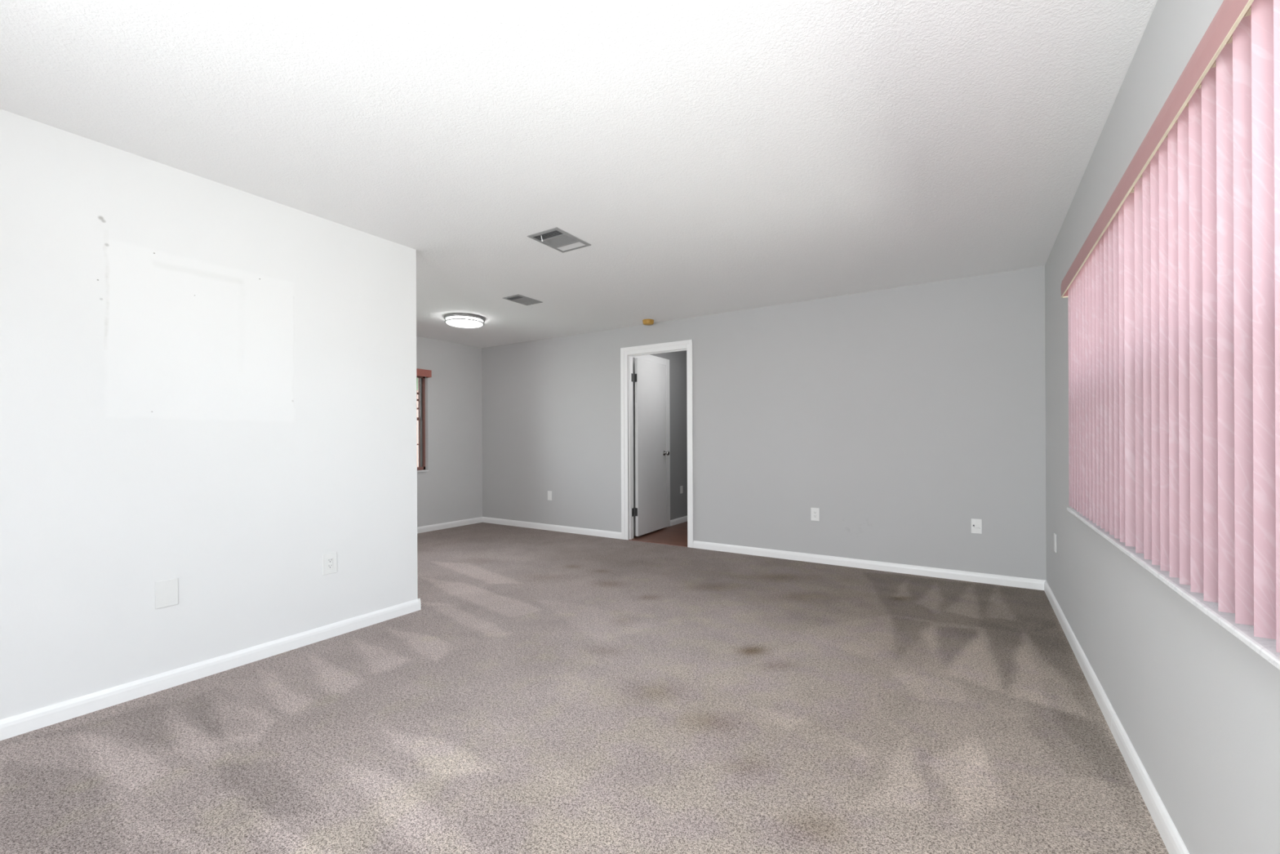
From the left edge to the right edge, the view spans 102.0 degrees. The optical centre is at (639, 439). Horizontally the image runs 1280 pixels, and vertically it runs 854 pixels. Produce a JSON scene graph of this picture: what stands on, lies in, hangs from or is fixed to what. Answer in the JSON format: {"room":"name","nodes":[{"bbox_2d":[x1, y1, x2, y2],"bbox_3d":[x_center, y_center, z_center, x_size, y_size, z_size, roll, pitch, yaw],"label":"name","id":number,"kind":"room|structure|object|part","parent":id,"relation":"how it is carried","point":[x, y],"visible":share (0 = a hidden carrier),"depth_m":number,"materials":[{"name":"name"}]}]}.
{"room":"empty living room","nodes":[
{"label":"empty living room","id":0,"kind":"room"},
{"bbox_2d":[0,108,417,719],"bbox_3d":[-2.946,-0.058,1.376,0.115,2.442,5.141,0,0,33],"label":"wall","id":1,"kind":"structure","parent":0,"point":[209,385],"depth_m":2.45,"materials":[{"name":"white paint"}]},
{"bbox_2d":[155,577,177,608],"bbox_3d":[-2.205,0.717,2.415,0.007,0.126,0.083,0,0,33],"label":"wall plate","id":2,"kind":"object","parent":1,"relation":"attached to","point":[166,590],"visible":1,"depth_m":2.41,"materials":[{"name":"white plastic"}]},
{"bbox_2d":[0,598,421,740],"bbox_3d":[-2.882,1.123,1.347,0.014,0.076,5.156,0,0,33],"label":"baseboard","id":3,"kind":"structure","parent":1,"relation":"attached to","point":[16,725],"depth_m":2.45,"materials":[{"name":"white wood"}]},
{"bbox_2d":[322,551,337,575],"bbox_3d":[-1.812,0.724,3.028,0.008,0.124,0.081,0,0,33],"label":"wall outlet","id":4,"kind":"object","parent":1,"relation":"attached to","point":[330,559],"visible":1,"depth_m":3.02,"materials":[{"name":"white plastic"}]},
{"bbox_2d":[327,557,333,569],"bbox_3d":[-1.810,0.724,3.027,0.003,0.066,0.033,0,0,33],"label":"receptacle","id":5,"kind":"object","parent":4,"relation":"attached to","point":[330,560],"depth_m":3.03,"materials":[{"name":"white plastic"}]},
{"bbox_2d":[416,336,482,527],"bbox_3d":[-3.503,-0.055,5.434,0.200,2.442,4.474,0,0,33],"label":"wall","id":6,"kind":"structure","parent":0,"point":[451,490],"depth_m":6.83,"materials":[{"name":"grey paint"}]},
{"bbox_2d":[416,375,428,471],"bbox_3d":[-3.039,-0.202,6.051,0.107,1.213,1.215,0,0,33],"label":"window","id":7,"kind":"structure","parent":6,"relation":"in","point":[421,380],"depth_m":6.54,"materials":[{"name":"clear glass"}]},
{"bbox_3d":[-3.020,0.394,6.040,0.067,0.020,1.215,0,0,33],"label":"sill","id":8,"kind":"part","parent":7,"relation":"part of","materials":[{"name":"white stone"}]},
{"bbox_2d":[416,368,431,377],"bbox_3d":[-2.997,-0.819,5.953,0.097,0.087,1.300,0,0,33],"label":"window valance","id":9,"kind":"object","parent":6,"relation":"attached to","point":[421,372],"visible":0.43,"depth_m":6.39,"materials":[{"name":"brown wood"}]},
{"bbox_2d":[417,516,482,533],"bbox_3d":[-3.385,1.125,5.412,0.014,0.076,4.360,0,0,33],"label":"baseboard","id":10,"kind":"structure","parent":6,"relation":"attached to","point":[476,520],"depth_m":6.78,"materials":[{"name":"white wood"}]},
{"bbox_2d":[0,0,1157,347],"bbox_3d":[-1.661,-1.335,2.202,6.598,0.100,8.124,0,0,33],"label":"ceiling","id":11,"kind":"structure","parent":0,"point":[710,157],"depth_m":2.12,"materials":[{"name":"white paint"}]},
{"bbox_2d":[444,312,484,328],"bbox_3d":[-1.849,-1.245,5.466,0.410,0.077,0.410,0,0,33],"label":"ceiling light","id":12,"kind":"object","parent":11,"relation":"attached to","point":[457,319],"visible":1,"depth_m":5.34,"materials":[{"name":"white glass"}]},
{"bbox_2d":[502,293,542,307],"bbox_3d":[-1.081,-1.267,4.779,0.205,0.041,0.310,0,0,33],"label":"ceiling vent","id":13,"kind":"object","parent":11,"relation":"in","point":[522,300],"visible":1,"depth_m":4.76,"materials":[{"name":"grey metal"}]},
{"bbox_2d":[527,226,591,252],"bbox_3d":[-0.518,-1.269,3.356,0.247,0.041,0.340,0,0,33],"label":"ceiling vent","id":14,"kind":"object","parent":11,"relation":"in","point":[557,238],"visible":1,"depth_m":3.34,"materials":[{"name":"grey metal"}]},
{"bbox_2d":[642,319,653,324],"bbox_3d":[0.090,-1.269,5.620,0.124,0.047,0.124,0,0,33],"label":"smoke detector","id":15,"kind":"object","parent":11,"relation":"attached to","point":[646,322],"visible":1,"depth_m":5.58,"materials":[{"name":"plastic"}]},
{"bbox_2d":[0,522,1168,853],"bbox_3d":[-1.713,1.156,2.242,6.248,0.001,7.924,0,0,33],"label":"floor","id":16,"kind":"structure","parent":0,"point":[547,691],"depth_m":2.05,"materials":[{"name":"beige carpet"}]},
{"bbox_2d":[631,521,687,546],"bbox_3d":[1.080,1.169,7.047,1.150,0.049,3.172,0,0,33],"label":"floor","id":17,"kind":"structure","parent":0,"point":[677,534],"depth_m":6.16,"materials":[{"name":"brown laminate"}]},
{"bbox_2d":[633,350,687,536],"bbox_3d":[0.631,-0.074,7.328,0.100,2.442,2.976,0,0,33],"label":"wall","id":18,"kind":"structure","parent":0,"point":[677,360],"depth_m":7.06,"materials":[{"name":"grey paint"}]},
{"bbox_2d":[632,354,670,535],"bbox_3d":[0.139,0.047,6.456,0.012,2.200,0.936,0,0,33],"label":"door frame","id":19,"kind":"structure","parent":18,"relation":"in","point":[665,362],"depth_m":6.77,"materials":[{"name":"white paint"}]},
{"bbox_2d":[670,515,687,525],"bbox_3d":[0.943,1.106,7.702,0.014,0.076,2.015,0,0,33],"label":"baseboard","id":20,"kind":"structure","parent":18,"relation":"attached to","point":[677,521],"depth_m":7.04,"materials":[{"name":"white wood"}]},
{"bbox_2d":[481,266,1046,580],"bbox_3d":[0.487,-0.073,5.594,6.548,2.442,0.100,0,0,33],"label":"wall","id":21,"kind":"structure","parent":0,"point":[907,415],"depth_m":4.73,"materials":[{"name":"grey paint"}]},
{"bbox_2d":[547,490,551,500],"bbox_3d":[-1.144,0.712,6.577,0.072,0.118,0.007,0,0,33],"label":"wall plate","id":22,"kind":"object","parent":21,"relation":"attached to","point":[549,492],"visible":1,"depth_m":6.58,"materials":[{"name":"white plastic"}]},
{"bbox_2d":[481,516,621,538],"bbox_3d":[-1.210,1.115,6.616,2.378,0.076,0.014,0,0,33],"label":"baseboard","id":23,"kind":"structure","parent":21,"relation":"attached to","point":[615,535],"depth_m":6.52,"materials":[{"name":"white wood"}]},
{"bbox_2d":[620,339,693,547],"bbox_3d":[0.405,0.045,6.089,0.918,2.202,0.883,0,0,33],"label":"door","id":24,"kind":"structure","parent":21,"relation":"in","point":[649,512],"depth_m":6.03,"materials":[{"name":"white paint"}]},
{"bbox_3d":[0.338,0.174,6.584,0.073,0.064,0.064,0,0,30],"label":"knob","id":25,"kind":"part","parent":24,"relation":"part of","materials":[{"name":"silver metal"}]},
{"bbox_2d":[628,539,687,546],"bbox_3d":[0.194,1.150,5.726,0.753,0.014,0.024,0,0,33],"label":"trim","id":26,"kind":"structure","parent":21,"relation":"attached to","point":[628,540],"depth_m":5.71,"materials":[{"name":"brown wood"}]},
{"bbox_2d":[810,507,819,520],"bbox_3d":[1.624,0.695,4.805,0.076,0.120,0.008,0,0,33],"label":"wall outlet","id":27,"kind":"object","parent":21,"relation":"attached to","point":[815,512],"visible":1,"depth_m":4.80,"materials":[{"name":"white plastic"}]},
{"bbox_2d":[813,511,817,518],"bbox_3d":[1.623,0.695,4.803,0.033,0.066,0.003,0,0,33],"label":"receptacle","id":28,"kind":"object","parent":27,"relation":"attached to","point":[815,513],"depth_m":4.80,"materials":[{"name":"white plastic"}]},
{"bbox_2d":[693,540,1045,590],"bbox_3d":[1.807,1.102,4.684,2.952,0.076,0.014,0,0,33],"label":"baseboard","id":29,"kind":"structure","parent":21,"relation":"attached to","point":[1013,581],"depth_m":4.49,"materials":[{"name":"white wood"}]},
{"bbox_2d":[971,518,982,533],"bbox_3d":[2.678,0.691,4.124,0.072,0.116,0.017,0,0,33],"label":"jack plate","id":30,"kind":"object","parent":21,"relation":"attached to","point":[976,524],"visible":1,"depth_m":4.13,"materials":[{"name":"white plastic"}]},
{"bbox_2d":[1044,0,1279,853],"bbox_3d":[0.969,-0.076,0.462,0.200,2.442,8.024,0,0,33],"label":"wall","id":31,"kind":"structure","parent":0,"point":[1198,707],"depth_m":1.54,"materials":[{"name":"grey paint"}]},
{"bbox_2d":[1053,533,1056,552],"bbox_3d":[2.767,0.688,3.455,0.007,0.120,0.075,0,0,33],"label":"wall plate","id":32,"kind":"object","parent":31,"relation":"attached to","point":[1055,535],"visible":1,"depth_m":3.43,"materials":[{"name":"white plastic"}]},
{"bbox_2d":[1044,580,1189,853],"bbox_3d":[0.907,1.106,0.556,0.015,0.076,7.910,0,0,33],"label":"baseboard","id":33,"kind":"structure","parent":31,"relation":"attached to","point":[1172,840],"depth_m":1.82,"materials":[{"name":"white wood"}]},
{"bbox_2d":[1060,0,1279,652],"bbox_3d":[1.429,-0.241,1.406,0.106,1.161,3.030,0,0,33],"label":"vertical blind","id":34,"kind":"object","parent":31,"relation":"attached to","point":[1172,293],"visible":1,"depth_m":1.15,"materials":[{"name":"pink fabric"}]},
{"bbox_3d":[1.399,-0.733,1.413,0.052,0.006,3.011,0,0,33],"label":"valance trim","id":35,"kind":"part","parent":34,"relation":"part of","materials":[{"name":"pink fabric"}]},
{"bbox_2d":[1066,506,1279,670],"bbox_3d":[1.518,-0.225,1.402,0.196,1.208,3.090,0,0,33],"label":"windowsill","id":36,"kind":"structure","parent":31,"relation":"in","point":[1264,647],"depth_m":1.15,"materials":[{"name":"white wood"}]},
{"label":"outside","id":37,"kind":"structure","parent":0,"visible":0},
{"bbox_3d":[-12.992,1.431,13.072,24.010,0.050,32.000,0,0,33],"label":"lawn","id":38,"kind":"structure","parent":37,"visible":0},
{"bbox_2d":[416,377,417,466],"bbox_3d":[-4.944,-0.704,11.326,2.958,4.162,4.815,0,0,33],"label":"tree","id":39,"kind":"object","parent":38,"relation":"on","point":[416,378],"visible":0.02,"depth_m":11.25,"materials":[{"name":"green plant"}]}
]}

